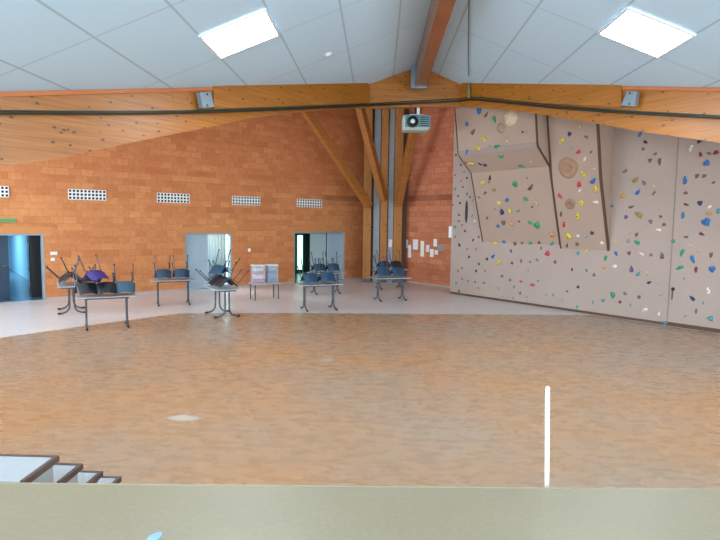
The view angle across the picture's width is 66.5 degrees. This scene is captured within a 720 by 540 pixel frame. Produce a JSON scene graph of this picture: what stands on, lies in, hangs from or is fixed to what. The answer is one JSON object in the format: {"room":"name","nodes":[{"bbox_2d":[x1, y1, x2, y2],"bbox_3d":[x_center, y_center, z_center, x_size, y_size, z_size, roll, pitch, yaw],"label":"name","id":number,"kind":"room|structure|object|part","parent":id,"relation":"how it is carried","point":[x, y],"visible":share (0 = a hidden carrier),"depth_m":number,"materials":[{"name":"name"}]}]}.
{"room":"community hall","nodes":[
{"label":"community hall","id":0,"kind":"room"},
{"bbox_2d":[8,236,9,267],"bbox_3d":[-19.700,-1.260,25.765,5.450,2.600,0.101,-3,6,-38],"label":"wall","id":1,"kind":"structure","parent":0,"point":[8,236],"depth_m":27.41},
{"bbox_2d":[9,235,27,279],"bbox_3d":[-13.594,-0.896,22.432,0.104,2.600,12.680,-3,6,-38],"label":"wall","id":2,"kind":"structure","parent":0,"point":[18,263],"depth_m":24.33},
{"bbox_2d":[0,109,363,296],"bbox_3d":[-6.391,-3.754,19.503,18.450,9.020,0.320,-3,6,-38],"label":"wall","id":3,"kind":"structure","parent":0,"point":[279,159],"depth_m":19.67,"materials":[{"name":"brick"}]},
{"bbox_2d":[0,186,8,196],"bbox_3d":[-10.828,-2.298,15.967,1.030,0.330,0.029,-3,6,-38],"label":"air vent","id":4,"kind":"object","parent":3,"relation":"in","point":[4,190],"visible":1,"depth_m":16.21,"materials":[{"name":"metal"}]},
{"bbox_2d":[0,219,15,221],"bbox_3d":[-10.561,-1.467,16.210,0.680,0.100,0.100,-3,6,-38],"label":"exit sign","id":5,"kind":"object","parent":3,"relation":"attached to","point":[1,220],"visible":1,"depth_m":16.25,"materials":[{"name":"green plastic"}]},
{"bbox_2d":[0,233,45,298],"bbox_3d":[-10.593,-0.079,16.585,1.830,2.050,0.280,-3,6,-38],"label":"door frame","id":6,"kind":"structure","parent":3,"relation":"in","point":[40,234],"depth_m":17.02,"materials":[{"name":"grey paint"}]},
{"bbox_2d":[0,227,52,233],"bbox_3d":[-10.479,-1.188,16.361,2.330,0.200,0.006,-3,6,-38],"label":"trim","id":7,"kind":"structure","parent":3,"relation":"attached to","point":[3,230],"depth_m":16.61,"materials":[{"name":"wood"}]},
{"bbox_2d":[68,189,105,200],"bbox_3d":[-8.733,-2.410,17.586,1.110,0.330,0.030,-3,6,-38],"label":"air vent","id":8,"kind":"object","parent":3,"relation":"in","point":[74,194],"visible":1,"depth_m":17.57,"materials":[{"name":"metal"}]},
{"bbox_2d":[157,193,189,202],"bbox_3d":[-6.548,-2.527,19.276,1.140,0.330,0.029,-3,6,-38],"label":"air vent","id":9,"kind":"object","parent":3,"relation":"in","point":[161,197],"visible":1,"depth_m":19.26,"materials":[{"name":"metal"}]},
{"bbox_2d":[46,277,361,298],"bbox_3d":[-6.465,0.708,19.662,18.150,0.060,0.012,-3,6,-38],"label":"baseboard","id":10,"kind":"structure","parent":3,"relation":"attached to","point":[358,277],"depth_m":19.44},
{"bbox_2d":[178,227,237,232],"bbox_3d":[-5.550,-1.462,20.170,2.300,0.200,0.006,-3,6,-38],"label":"trim","id":11,"kind":"structure","parent":3,"relation":"attached to","point":[180,229],"depth_m":20.09,"materials":[{"name":"wood"}]},
{"bbox_2d":[185,233,231,289],"bbox_3d":[-5.664,-0.348,20.395,1.800,2.060,0.280,-3,6,-38],"label":"door frame","id":12,"kind":"structure","parent":3,"relation":"in","point":[229,235],"depth_m":20.76,"materials":[{"name":"grey paint"}]},
{"bbox_2d":[186,235,207,288],"bbox_3d":[-5.982,-0.305,20.138,0.860,1.990,0.101,-3,6,-38],"label":"door leaf","id":13,"kind":"structure","parent":12,"relation":"attached to","point":[196,245],"depth_m":20.16,"materials":[{"name":"grey paint"}]},
{"bbox_2d":[208,235,225,281],"bbox_3d":[-5.913,-0.603,21.632,1.359,2.250,0.110,-3,6,-38],"label":"curtain","id":14,"kind":"object","parent":3,"relation":"hanging from","point":[215,242],"visible":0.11,"depth_m":21.77,"materials":[{"name":"fabric"}]},
{"bbox_2d":[232,196,259,205],"bbox_3d":[-4.342,-2.645,20.980,1.160,0.330,0.029,-3,6,-38],"label":"air vent","id":15,"kind":"object","parent":3,"relation":"in","point":[236,200],"visible":1,"depth_m":20.96,"materials":[{"name":"metal"}]},
{"bbox_2d":[297,199,321,207],"bbox_3d":[-2.086,-2.766,22.725,1.210,0.330,0.029,-3,6,-38],"label":"air vent","id":16,"kind":"object","parent":3,"relation":"in","point":[300,202],"visible":1,"depth_m":22.71,"materials":[{"name":"metal"}]},
{"bbox_2d":[294,232,344,282],"bbox_3d":[-1.783,-0.576,23.393,2.580,2.100,0.280,-3,6,-38],"label":"door","id":17,"kind":"structure","parent":3,"relation":"in","point":[343,233],"depth_m":24.00,"materials":[{"name":"grey paint"}]},
{"bbox_2d":[310,233,325,276],"bbox_3d":[-1.801,-0.554,23.483,0.800,2.020,0.040,-3,6,-38],"label":"door leaf","id":18,"kind":"structure","parent":17,"relation":"attached to","point":[317,240],"depth_m":23.42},
{"bbox_2d":[327,233,341,278],"bbox_3d":[-1.105,-0.581,23.907,0.760,2.020,0.101,-3,6,-38],"label":"door leaf","id":19,"kind":"structure","parent":17,"relation":"attached to","point":[334,240],"depth_m":23.89,"materials":[{"name":"grey paint"}]},
{"bbox_2d":[289,227,349,231],"bbox_3d":[-1.668,-1.709,23.167,3.080,0.200,0.006,-3,6,-38],"label":"trim","id":20,"kind":"structure","parent":3,"relation":"attached to","point":[291,229],"depth_m":23.13,"materials":[{"name":"wood"}]},
{"bbox_2d":[226,235,226,276],"bbox_3d":[-5.336,-0.808,22.639,0.100,2.600,2.880,-3,6,-38],"label":"wall","id":21,"kind":"structure","parent":0,"point":[226,235],"depth_m":22.84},
{"bbox_2d":[295,233,309,272],"bbox_3d":[-4.130,-1.120,26.458,4.700,2.600,0.100,-3,6,-38],"label":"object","id":22,"kind":"structure","parent":0,"point":[306,236],"depth_m":27.49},
{"bbox_2d":[297,235,302,269],"bbox_3d":[-2.977,-0.873,27.258,0.280,1.700,0.050,-3,6,-38],"label":"window","id":23,"kind":"structure","parent":22,"relation":"in","point":[299,237],"depth_m":27.23,"materials":[{"name":"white glass"}]},
{"bbox_2d":[0,268,719,488],"bbox_3d":[-3.223,1.595,11.023,38.100,0.154,34.067,1,5,2],"label":"floor","id":24,"kind":"structure","parent":0,"point":[403,399],"depth_m":8.22,"materials":[{"name":"wood"}]},
{"bbox_2d":[0,236,9,297],"bbox_3d":[-11.348,-0.096,16.898,0.920,1.990,0.101,-3,6,-38],"label":"door leaf","id":25,"kind":"structure","parent":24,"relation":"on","point":[4,255],"depth_m":17.12,"materials":[{"name":"blue paint"}]},
{"bbox_2d":[27,235,41,296],"bbox_3d":[-10.558,-0.169,17.925,0.470,2.000,0.600,-3,6,-38],"label":"door leaf","id":26,"kind":"object","parent":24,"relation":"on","point":[33,241],"visible":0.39,"depth_m":17.66,"materials":[{"name":"black"}]},
{"bbox_3d":[-10.736,-0.159,17.788,0.020,1.400,0.400,-3,6,-38],"label":"cabinet door","id":27,"kind":"part","parent":26,"relation":"part of","materials":[{"name":"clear glass"}]},
{"bbox_2d":[0,454,121,482],"bbox_3d":[-2.961,1.701,4.276,1.600,0.804,1.330,1,5,2],"label":"steps","id":28,"kind":"structure","parent":24,"relation":"on","point":[23,468],"depth_m":3.90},
{"bbox_2d":[57,282,84,314],"bbox_3d":[-7.821,0.755,14.876,0.682,0.750,1.240,-2,6,-29],"label":"folding table","id":29,"kind":"object","parent":24,"relation":"on","point":[66,285],"visible":0.84,"depth_m":14.52,"materials":[{"name":"grey paint"}]},
{"bbox_2d":[46,257,74,280],"bbox_3d":[-8.067,-0.011,14.978,0.869,0.674,0.473,-2,6,-29],"label":"chair","id":30,"kind":"object","parent":29,"relation":"on","point":[47,267],"visible":0.49,"depth_m":14.89,"materials":[{"name":"metal"}]},
{"bbox_2d":[59,258,94,283],"bbox_3d":[-7.557,0.024,14.646,0.869,0.674,0.473,-2,6,-29],"label":"chair","id":31,"kind":"object","parent":29,"relation":"on","point":[69,275],"visible":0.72,"depth_m":14.46,"materials":[{"name":"metal"}]},
{"bbox_2d":[76,292,135,330],"bbox_3d":[-5.904,0.958,12.799,1.240,0.750,0.682,-2,6,-28],"label":"folding table","id":32,"kind":"object","parent":24,"relation":"on","point":[126,296],"visible":0.98,"depth_m":12.70,"materials":[{"name":"grey laminate"}]},
{"bbox_2d":[72,264,97,294],"bbox_3d":[-6.326,0.210,12.663,0.473,0.674,0.869,-3,6,-34],"label":"chair","id":33,"kind":"object","parent":32,"relation":"on","point":[86,287],"visible":0.94,"depth_m":12.44,"materials":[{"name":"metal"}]},
{"bbox_2d":[71,254,108,282],"bbox_3d":[-6.239,-0.014,12.744,0.924,0.670,0.473,4,6,33],"label":"chair","id":34,"kind":"object","parent":33,"relation":"on","point":[93,275],"visible":0.93,"depth_m":12.59,"materials":[{"name":"purple plastic"}]},
{"bbox_2d":[94,264,116,293],"bbox_3d":[-5.954,0.200,12.829,0.473,0.674,0.869,-2,6,-31],"label":"chair","id":35,"kind":"object","parent":32,"relation":"on","point":[102,287],"visible":0.92,"depth_m":12.60,"materials":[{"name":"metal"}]},
{"bbox_2d":[113,263,135,292],"bbox_3d":[-5.609,0.186,13.046,0.473,0.674,0.869,-2,6,-28],"label":"chair","id":36,"kind":"object","parent":32,"relation":"on","point":[122,286],"visible":0.96,"depth_m":12.83,"materials":[{"name":"blue plastic"}]},
{"bbox_2d":[150,278,195,305],"bbox_3d":[-5.587,0.652,16.412,1.240,0.750,0.682,-1,5,-24],"label":"folding table","id":37,"kind":"object","parent":24,"relation":"on","point":[166,280],"visible":1,"depth_m":16.32,"materials":[{"name":"grey paint"}]},
{"bbox_2d":[154,255,171,278],"bbox_3d":[-5.873,-0.101,16.348,0.473,0.674,0.869,-1,5,-24],"label":"chair","id":38,"kind":"object","parent":37,"relation":"on","point":[161,273],"visible":1,"depth_m":16.12,"materials":[{"name":"blue plastic"}]},
{"bbox_2d":[172,255,189,277],"bbox_3d":[-5.407,-0.113,16.556,0.473,0.674,0.869,-1,5,-24],"label":"chair","id":39,"kind":"object","parent":37,"relation":"on","point":[177,273],"visible":1,"depth_m":16.34,"materials":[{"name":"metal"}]},
{"bbox_2d":[167,414,204,420],"bbox_3d":[-2.208,1.877,6.973,0.480,0.001,0.228,1,5,2],"label":"smear","id":40,"kind":"object","parent":24,"relation":"on","point":[184,417],"visible":1,"depth_m":6.95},
{"bbox_2d":[204,284,241,317],"bbox_3d":[-3.673,0.830,14.627,0.682,0.750,1.240,-2,6,-31],"label":"folding table","id":41,"kind":"object","parent":24,"relation":"on","point":[225,288],"visible":1,"depth_m":14.31,"materials":[{"name":"grey paint"}]},
{"bbox_2d":[195,260,226,285],"bbox_3d":[-3.929,0.063,14.729,0.869,0.674,0.473,-2,6,-31],"label":"chair","id":42,"kind":"object","parent":41,"relation":"on","point":[216,278],"visible":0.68,"depth_m":14.64,"materials":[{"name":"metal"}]},
{"bbox_2d":[208,249,239,274],"bbox_3d":[-3.647,-0.213,14.601,0.473,0.674,0.869,4,6,30],"label":"chair","id":43,"kind":"object","parent":42,"relation":"on","point":[217,269],"visible":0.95,"depth_m":14.39,"materials":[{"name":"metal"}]},
{"bbox_2d":[214,260,248,286],"bbox_3d":[-3.396,0.099,14.390,0.869,0.674,0.473,-3,6,-37],"label":"chair","id":44,"kind":"object","parent":41,"relation":"on","point":[223,279],"visible":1,"depth_m":14.22,"materials":[{"name":"metal"}]},
{"bbox_2d":[248,282,280,300],"bbox_3d":[-3.094,0.676,17.791,0.920,0.530,0.520,-2,6,-32],"label":"table","id":45,"kind":"object","parent":24,"relation":"on","point":[252,283],"visible":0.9,"depth_m":17.72,"materials":[{"name":"grey laminate"}]},
{"bbox_2d":[251,264,264,282],"bbox_3d":[-3.282,0.120,17.621,0.370,0.600,0.330,-2,6,-32],"label":"storage box","id":46,"kind":"object","parent":45,"relation":"on","point":[257,274],"visible":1,"depth_m":17.54,"materials":[{"name":"white plastic"}]},
{"bbox_3d":[-3.278,-0.149,17.598,0.370,0.058,0.330,-2,6,-32],"label":"box lid","id":47,"kind":"part","parent":46,"relation":"part of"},
{"bbox_2d":[264,264,277,281],"bbox_3d":[-2.892,0.104,17.864,0.370,0.600,0.330,-2,6,-32],"label":"storage box","id":48,"kind":"object","parent":45,"relation":"on","point":[271,276],"visible":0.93,"depth_m":17.77,"materials":[{"name":"white plastic"}]},
{"bbox_2d":[295,282,342,311],"bbox_3d":[-1.182,0.763,15.778,1.240,0.750,0.682,-1,5,-22],"label":"folding table","id":49,"kind":"object","parent":24,"relation":"on","point":[314,284],"visible":1,"depth_m":15.68,"materials":[{"name":"grey paint"}]},
{"bbox_2d":[297,258,318,282],"bbox_3d":[-1.468,0.009,15.724,0.473,0.674,0.869,-1,5,-22],"label":"chair","id":50,"kind":"object","parent":49,"relation":"on","point":[308,277],"visible":1,"depth_m":15.50,"materials":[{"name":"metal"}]},
{"bbox_2d":[314,258,335,281],"bbox_3d":[-0.996,-0.001,15.916,0.473,0.674,0.869,-1,5,-22],"label":"chair","id":51,"kind":"object","parent":49,"relation":"on","point":[325,277],"visible":0.94,"depth_m":15.68,"materials":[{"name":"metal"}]},
{"bbox_2d":[307,271,343,294],"bbox_3d":[-1.202,0.456,19.355,1.240,0.750,0.682,-1,5,-22],"label":"folding table","id":52,"kind":"object","parent":24,"relation":"on","point":[337,273],"visible":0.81,"depth_m":19.34,"materials":[{"name":"grey paint"}]},
{"bbox_2d":[308,252,325,271],"bbox_3d":[-1.488,-0.298,19.301,0.473,0.674,0.869,-1,5,-22],"label":"chair","id":53,"kind":"object","parent":52,"relation":"on","point":[322,266],"visible":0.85,"depth_m":19.08,"materials":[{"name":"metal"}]},
{"bbox_2d":[322,252,339,270],"bbox_3d":[-1.016,-0.308,19.493,0.473,0.674,0.869,-1,5,-22],"label":"chair","id":54,"kind":"object","parent":52,"relation":"on","point":[335,265],"visible":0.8,"depth_m":19.28,"materials":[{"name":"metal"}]},
{"bbox_2d":[362,108,372,281],"bbox_3d":[0.328,-3.631,23.047,0.375,8.300,0.340,1,5,2],"label":"timber post","id":55,"kind":"object","parent":24,"relation":"on","point":[367,169],"visible":0.6,"depth_m":23.02,"materials":[{"name":"wood"}]},
{"bbox_2d":[301,111,372,207],"bbox_3d":[-1.004,-4.548,21.474,3.835,4.150,0.260,-3,6,-39],"label":"strut","id":56,"kind":"object","parent":55,"relation":"attached to","point":[309,116],"visible":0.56,"depth_m":21.47,"materials":[{"name":"wood"}]},
{"bbox_2d":[372,109,380,281],"bbox_3d":[0.717,-3.633,23.134,0.274,8.300,0.140,1,5,2],"label":"duct","id":57,"kind":"object","parent":24,"relation":"on","point":[377,135],"visible":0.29,"depth_m":23.15,"materials":[{"name":"metal"}]},
{"bbox_2d":[380,109,388,282],"bbox_3d":[1.021,-3.620,23.024,0.332,8.300,0.340,1,5,2],"label":"timber post","id":58,"kind":"object","parent":24,"relation":"on","point":[385,112],"visible":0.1,"depth_m":22.85,"materials":[{"name":"wood"}]},
{"bbox_2d":[355,108,387,201],"bbox_3d":[0.427,-4.751,21.633,0.260,4.002,2.488,4,6,32],"label":"strut","id":59,"kind":"object","parent":58,"relation":"attached to","point":[362,117],"visible":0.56,"depth_m":21.62,"materials":[{"name":"wood"}]},
{"bbox_2d":[374,268,406,289],"bbox_3d":[1.137,0.338,21.079,1.240,0.750,0.682,-1,5,-18],"label":"folding table","id":60,"kind":"object","parent":24,"relation":"on","point":[388,268],"visible":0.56,"depth_m":21.13,"materials":[{"name":"grey paint"}]},
{"bbox_2d":[373,250,389,267],"bbox_3d":[0.852,-0.418,21.046,0.473,0.674,0.869,-1,5,-18],"label":"chair","id":61,"kind":"object","parent":60,"relation":"on","point":[380,263],"visible":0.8,"depth_m":20.82,"materials":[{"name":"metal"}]},
{"bbox_2d":[385,250,402,267],"bbox_3d":[1.337,-0.425,21.204,0.473,0.674,0.869,-1,5,-18],"label":"chair","id":62,"kind":"object","parent":60,"relation":"on","point":[394,263],"visible":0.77,"depth_m":20.97,"materials":[{"name":"black plastic"}]},
{"bbox_2d":[387,109,394,281],"bbox_3d":[1.307,-3.617,23.035,0.226,8.300,0.140,1,5,2],"label":"duct","id":63,"kind":"object","parent":24,"relation":"on","point":[392,111],"visible":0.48,"depth_m":22.97,"materials":[{"name":"metal"}]},
{"bbox_2d":[370,276,411,301],"bbox_3d":[0.988,0.610,17.892,1.240,0.750,0.682,-1,5,-18],"label":"folding table","id":64,"kind":"object","parent":24,"relation":"on","point":[402,278],"visible":1,"depth_m":17.81,"materials":[{"name":"grey paint"}]},
{"bbox_2d":[371,255,390,276],"bbox_3d":[0.703,-0.146,17.859,0.473,0.674,0.869,-1,5,-18],"label":"chair","id":65,"kind":"object","parent":64,"relation":"on","point":[384,271],"visible":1,"depth_m":17.63,"materials":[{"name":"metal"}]},
{"bbox_2d":[385,255,405,275],"bbox_3d":[1.188,-0.153,18.017,0.473,0.674,0.869,-1,5,-18],"label":"chair","id":66,"kind":"object","parent":64,"relation":"on","point":[398,271],"visible":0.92,"depth_m":17.78,"materials":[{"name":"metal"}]},
{"bbox_2d":[392,108,403,282],"bbox_3d":[1.611,-3.611,23.005,0.394,8.300,0.340,1,5,2],"label":"timber post","id":67,"kind":"object","parent":24,"relation":"on","point":[399,135],"visible":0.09,"depth_m":22.85,"materials":[{"name":"wood"}]},
{"bbox_2d":[394,108,422,206],"bbox_3d":[1.908,-4.524,21.603,0.260,3.982,2.309,-1,5,-17],"label":"strut","id":68,"kind":"object","parent":67,"relation":"attached to","point":[411,140],"visible":0.56,"depth_m":21.77,"materials":[{"name":"wood"}]},
{"bbox_2d":[545,386,549,486],"bbox_3d":[1.249,1.483,3.645,0.095,1.454,0.060,1,5,2],"label":"post","id":69,"kind":"object","parent":24,"relation":"on","point":[547,390],"visible":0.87,"depth_m":3.60,"materials":[{"name":"beige plastic"}]},
{"bbox_2d":[450,106,719,332],"bbox_3d":[5.945,-2.210,14.936,1.720,7.000,10.560,-3,6,-38],"label":"wall","id":70,"kind":"structure","parent":24,"relation":"on","point":[615,150],"depth_m":15.19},
{"bbox_2d":[449,226,452,237],"bbox_3d":[3.247,-1.361,19.663,0.060,0.400,0.140,-3,6,-38],"label":"card","id":71,"kind":"object","parent":70,"relation":"attached to","point":[450,227],"visible":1,"depth_m":19.62,"materials":[{"name":"white paper"}]},
{"bbox_2d":[465,201,467,222],"bbox_3d":[3.700,-2.015,19.064,0.080,0.800,0.114,-3,6,-38],"label":"hold","id":72,"kind":"object","parent":70,"relation":"attached to","point":[466,205],"visible":1,"depth_m":19.03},
{"bbox_3d":[3.571,-3.058,17.900,1.605,4.289,0.035,-3,6,-38],"label":"edge trim","id":73,"kind":"part","parent":70,"relation":"part of","materials":[{"name":"wood"}]},
{"bbox_2d":[497,123,504,132],"bbox_3d":[4.094,-4.150,16.027,0.107,0.297,0.294,-3,6,-37],"label":"volume","id":74,"kind":"object","parent":70,"relation":"attached to","point":[500,127],"visible":1,"depth_m":15.99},
{"bbox_2d":[504,111,517,125],"bbox_3d":[4.287,-4.349,15.675,0.165,0.438,0.460,-3,6,-36],"label":"volume","id":75,"kind":"object","parent":70,"relation":"attached to","point":[511,117],"visible":0.93,"depth_m":15.62,"materials":[{"name":"wood"}]},
{"bbox_2d":[534,221,539,228],"bbox_3d":[5.348,-1.363,16.641,0.214,0.230,0.112,5,7,42],"label":"hold","id":76,"kind":"object","parent":70,"relation":"attached to","point":[537,225],"visible":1,"depth_m":16.60,"materials":[{"name":"plastic"}]},
{"bbox_3d":[5.347,-2.839,15.618,1.605,4.289,0.040,-3,6,-38],"label":"edge trim","id":77,"kind":"part","parent":70,"relation":"part of","materials":[{"name":"wood"}]},
{"bbox_3d":[5.567,-2.723,15.750,1.105,4.240,0.045,-3,6,-38],"label":"edge trim","id":78,"kind":"part","parent":70,"relation":"part of","materials":[{"name":"wood"}]},
{"bbox_2d":[558,157,577,178],"bbox_3d":[5.753,-2.829,15.203,0.180,0.574,0.587,-3,6,-40],"label":"volume","id":79,"kind":"object","parent":70,"relation":"attached to","point":[564,166],"visible":1,"depth_m":15.18,"materials":[{"name":"wood"}]},
{"bbox_2d":[565,232,571,238],"bbox_3d":[6.026,-0.994,15.896,0.097,0.192,0.200,-3,6,-37],"label":"hold","id":80,"kind":"object","parent":70,"relation":"attached to","point":[568,235],"visible":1,"depth_m":15.87,"materials":[{"name":"plastic"}]},
{"bbox_2d":[565,199,574,208],"bbox_3d":[5.929,-1.866,15.508,0.121,0.296,0.313,-3,6,-34],"label":"volume","id":81,"kind":"object","parent":70,"relation":"attached to","point":[570,203],"visible":1,"depth_m":15.49,"materials":[{"name":"wood"}]},
{"bbox_3d":[6.455,-2.613,14.608,1.105,4.240,0.065,-3,6,-38],"label":"edge trim","id":82,"kind":"part","parent":70,"relation":"part of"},
{"bbox_2d":[635,212,642,218],"bbox_3d":[7.296,-1.435,14.395,0.072,0.190,0.236,-3,6,-38],"label":"hold","id":83,"kind":"object","parent":70,"relation":"attached to","point":[638,214],"visible":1,"depth_m":14.37,"materials":[{"name":"plastic"}]},
{"bbox_3d":[8.860,-2.011,12.471,0.140,6.900,3.080,-3,6,-38],"label":"panel","id":84,"kind":"part","parent":70,"relation":"part of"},
{"bbox_2d":[701,218,709,225],"bbox_3d":[8.259,-1.150,13.138,0.070,0.203,0.204,-3,6,-38],"label":"hold","id":85,"kind":"object","parent":70,"relation":"attached to","point":[705,221],"visible":1,"depth_m":13.11,"materials":[{"name":"plastic"}]},
{"bbox_2d":[703,159,709,165],"bbox_3d":[8.244,-2.559,13.074,0.053,0.156,0.148,-3,6,-38],"label":"hold","id":86,"kind":"object","parent":70,"relation":"attached to","point":[706,162],"visible":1,"depth_m":13.06,"materials":[{"name":"plastic"}]},
{"bbox_2d":[708,266,715,272],"bbox_3d":[8.377,-0.016,13.076,0.055,0.163,0.159,-3,6,-38],"label":"hold","id":87,"kind":"object","parent":70,"relation":"attached to","point":[712,268],"visible":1,"depth_m":13.07,"materials":[{"name":"plastic"}]},
{"bbox_2d":[0,0,719,91],"bbox_3d":[1.216,-3.100,5.192,20.080,3.948,22.950,1,5,2],"label":"ceiling","id":88,"kind":"structure","parent":0,"point":[46,45],"depth_m":10.17,"materials":[{"name":"tile"}]},
{"bbox_2d":[0,83,369,166],"bbox_3d":[-3.162,-3.230,11.743,0.310,3.803,11.408,4,6,36],"label":"roof beam","id":89,"kind":"structure","parent":88,"relation":"attached to","point":[24,139],"depth_m":10.10,"materials":[{"name":"wood"}]},
{"bbox_2d":[196,92,213,108],"bbox_3d":[-3.179,-3.492,11.282,0.152,0.364,0.357,4,6,36],"label":"bracket","id":90,"kind":"object","parent":89,"relation":"attached to","point":[204,99],"visible":1,"depth_m":11.21,"materials":[{"name":"metal"}]},
{"bbox_2d":[0,84,370,96],"bbox_3d":[-4.052,-3.370,10.330,0.040,3.284,14.678,4,6,36],"label":"batten","id":91,"kind":"object","parent":88,"relation":"attached to","point":[107,91],"visible":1,"depth_m":9.58,"materials":[{"name":"wood"}]},
{"bbox_2d":[198,8,279,58],"bbox_3d":[-2.058,-4.075,9.534,1.131,0.465,1.200,1,5,2],"label":"ceiling light","id":92,"kind":"object","parent":88,"relation":"attached to","point":[258,27],"visible":1,"depth_m":9.44,"materials":[{"name":"white"}]},
{"bbox_2d":[369,70,459,108],"bbox_3d":[1.635,-5.409,16.369,2.721,1.240,0.240,0,5,-6],"label":"beam","id":93,"kind":"structure","parent":88,"relation":"attached to","point":[396,88],"depth_m":16.27,"materials":[{"name":"wood"}]},
{"bbox_2d":[402,108,430,132],"bbox_3d":[1.694,-4.582,16.556,0.840,0.800,0.735,1,5,2],"label":"ceiling projector","id":94,"kind":"object","parent":93,"relation":"hanging from","point":[416,122],"visible":0.93,"depth_m":16.33,"materials":[{"name":"beige plastic"}]},
{"bbox_3d":[1.723,-4.441,16.353,0.755,0.355,0.060,1,5,2],"label":"panel","id":95,"kind":"part","parent":94,"relation":"part of","materials":[{"name":"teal plastic"}]},
{"bbox_2d":[421,117,428,125],"bbox_3d":[1.924,-4.417,16.313,0.240,0.260,0.010,1,5,2],"label":"grille","id":96,"kind":"object","parent":94,"relation":"attached to","point":[424,120],"depth_m":16.31,"materials":[{"name":"plastic"}]},
{"bbox_2d":[410,0,455,89],"bbox_3d":[1.333,-4.686,4.857,0.460,0.740,22.360,1,5,2],"label":"ridge beam","id":97,"kind":"structure","parent":88,"relation":"attached to","point":[440,11],"depth_m":12.17,"materials":[{"name":"wood"}]},
{"bbox_2d":[468,0,469,75],"bbox_3d":[2.565,-5.330,12.975,0.032,0.305,4.540,2,5,11],"label":"cable","id":98,"kind":"object","parent":88,"relation":"attached to","point":[468,0],"visible":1,"depth_m":12.51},
{"bbox_2d":[460,83,719,142],"bbox_3d":[5.503,-3.570,12.551,0.310,3.246,9.433,-2,6,-31],"label":"roof beam","id":99,"kind":"structure","parent":88,"relation":"attached to","point":[579,95],"depth_m":12.15,"materials":[{"name":"wood"}]},
{"bbox_2d":[0,98,719,118],"bbox_3d":[0.376,-3.498,11.783,14.634,2.375,8.816,0,5,-5],"label":"cable","id":100,"kind":"object","parent":99,"relation":"attached to","point":[472,99],"visible":1,"depth_m":11.61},
{"bbox_2d":[467,83,469,97],"bbox_3d":[3.147,-5.189,15.866,0.070,0.434,0.095,-1,5,-21],"label":"cable conduit","id":101,"kind":"object","parent":99,"relation":"attached to","point":[467,83],"visible":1,"depth_m":15.84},
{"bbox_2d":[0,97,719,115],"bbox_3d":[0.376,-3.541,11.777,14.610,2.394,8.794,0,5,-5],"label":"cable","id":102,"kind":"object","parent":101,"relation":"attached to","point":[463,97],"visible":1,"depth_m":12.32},
{"bbox_2d":[459,84,719,91],"bbox_3d":[5.806,-3.926,11.831,0.040,2.387,10.925,-2,6,-31],"label":"batten","id":103,"kind":"object","parent":99,"relation":"attached to","point":[460,85],"visible":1,"depth_m":11.05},
{"bbox_2d":[621,91,639,106],"bbox_3d":[5.751,-3.628,11.679,0.152,0.349,0.345,-2,6,-31],"label":"bracket","id":104,"kind":"object","parent":99,"relation":"attached to","point":[631,99],"visible":1,"depth_m":11.59,"materials":[{"name":"metal"}]},
{"bbox_2d":[598,7,696,57],"bbox_3d":[4.898,-4.068,9.469,1.131,0.465,1.200,1,5,2],"label":"ceiling light","id":105,"kind":"object","parent":88,"relation":"attached to","point":[642,32],"visible":1,"depth_m":9.38,"materials":[{"name":"white"}]},
{"bbox_2d":[0,484,719,539],"bbox_3d":[0.913,2.194,-0.867,19.750,0.800,9.761,1,5,2],"label":"floor","id":106,"kind":"structure","parent":0,"point":[27,511],"depth_m":3.23,"materials":[{"name":"plastic"}]},
{"bbox_2d":[147,532,162,539],"bbox_3d":[-1.105,1.436,2.954,0.064,0.004,0.095,1,5,2],"label":"tape","id":107,"kind":"object","parent":106,"relation":"on","point":[157,535],"visible":1,"depth_m":2.95,"materials":[{"name":"plastic"}]},
{"bbox_2d":[0,482,719,489],"bbox_3d":[1.068,1.436,3.565,19.767,0.050,0.012,1,5,0],"label":"trim","id":108,"kind":"structure","parent":106,"relation":"attached to","point":[0,482],"depth_m":3.55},
{"bbox_2d":[370,108,408,281],"bbox_3d":[1.242,-3.987,23.247,1.536,9.000,0.060,1,5,2],"label":"wall","id":109,"kind":"structure","parent":0,"point":[406,110],"depth_m":23.34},
{"bbox_2d":[406,108,454,285],"bbox_3d":[7.429,-3.321,16.524,0.320,9.020,22.000,-3,6,-38],"label":"wall","id":110,"kind":"structure","parent":0,"point":[430,178],"depth_m":22.13,"materials":[{"name":"orange brick"}]},
{"bbox_2d":[408,245,410,257],"bbox_3d":[2.103,-0.797,23.317,0.006,0.533,0.186,-3,6,-38],"label":"paper notice","id":111,"kind":"object","parent":110,"relation":"attached to","point":[409,246],"visible":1,"depth_m":23.31,"materials":[{"name":"paper"}]},
{"bbox_2d":[413,239,417,249],"bbox_3d":[2.327,-1.069,23.008,0.006,0.421,0.303,-3,6,-38],"label":"paper notice","id":112,"kind":"object","parent":110,"relation":"attached to","point":[415,242],"visible":1,"depth_m":23.00,"materials":[{"name":"paper"}]},
{"bbox_2d":[420,241,423,256],"bbox_3d":[2.575,-0.879,22.701,0.006,0.643,0.206,-3,6,-38],"label":"paper notice","id":113,"kind":"object","parent":110,"relation":"attached to","point":[422,242],"visible":1,"depth_m":22.70,"materials":[{"name":"paper"}]},
{"bbox_2d":[405,280,449,287],"bbox_3d":[6.751,1.069,17.434,0.012,0.060,19.600,-3,6,-38],"label":"baseboard","id":114,"kind":"structure","parent":110,"relation":"attached to","point":[405,280],"depth_m":22.52,"materials":[{"name":"grey"}]},
{"bbox_2d":[430,249,433,256],"bbox_3d":[2.913,-0.690,22.277,0.006,0.326,0.198,-3,6,-38],"label":"paper notice","id":115,"kind":"object","parent":110,"relation":"attached to","point":[431,250],"visible":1,"depth_m":22.27,"materials":[{"name":"paper"}]},
{"bbox_2d":[438,245,442,250],"bbox_3d":[3.209,-0.877,21.880,0.006,0.240,0.274,-3,6,-38],"label":"paper notice","id":116,"kind":"object","parent":110,"relation":"attached to","point":[440,247],"visible":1,"depth_m":21.88,"materials":[{"name":"paper"}]}
]}

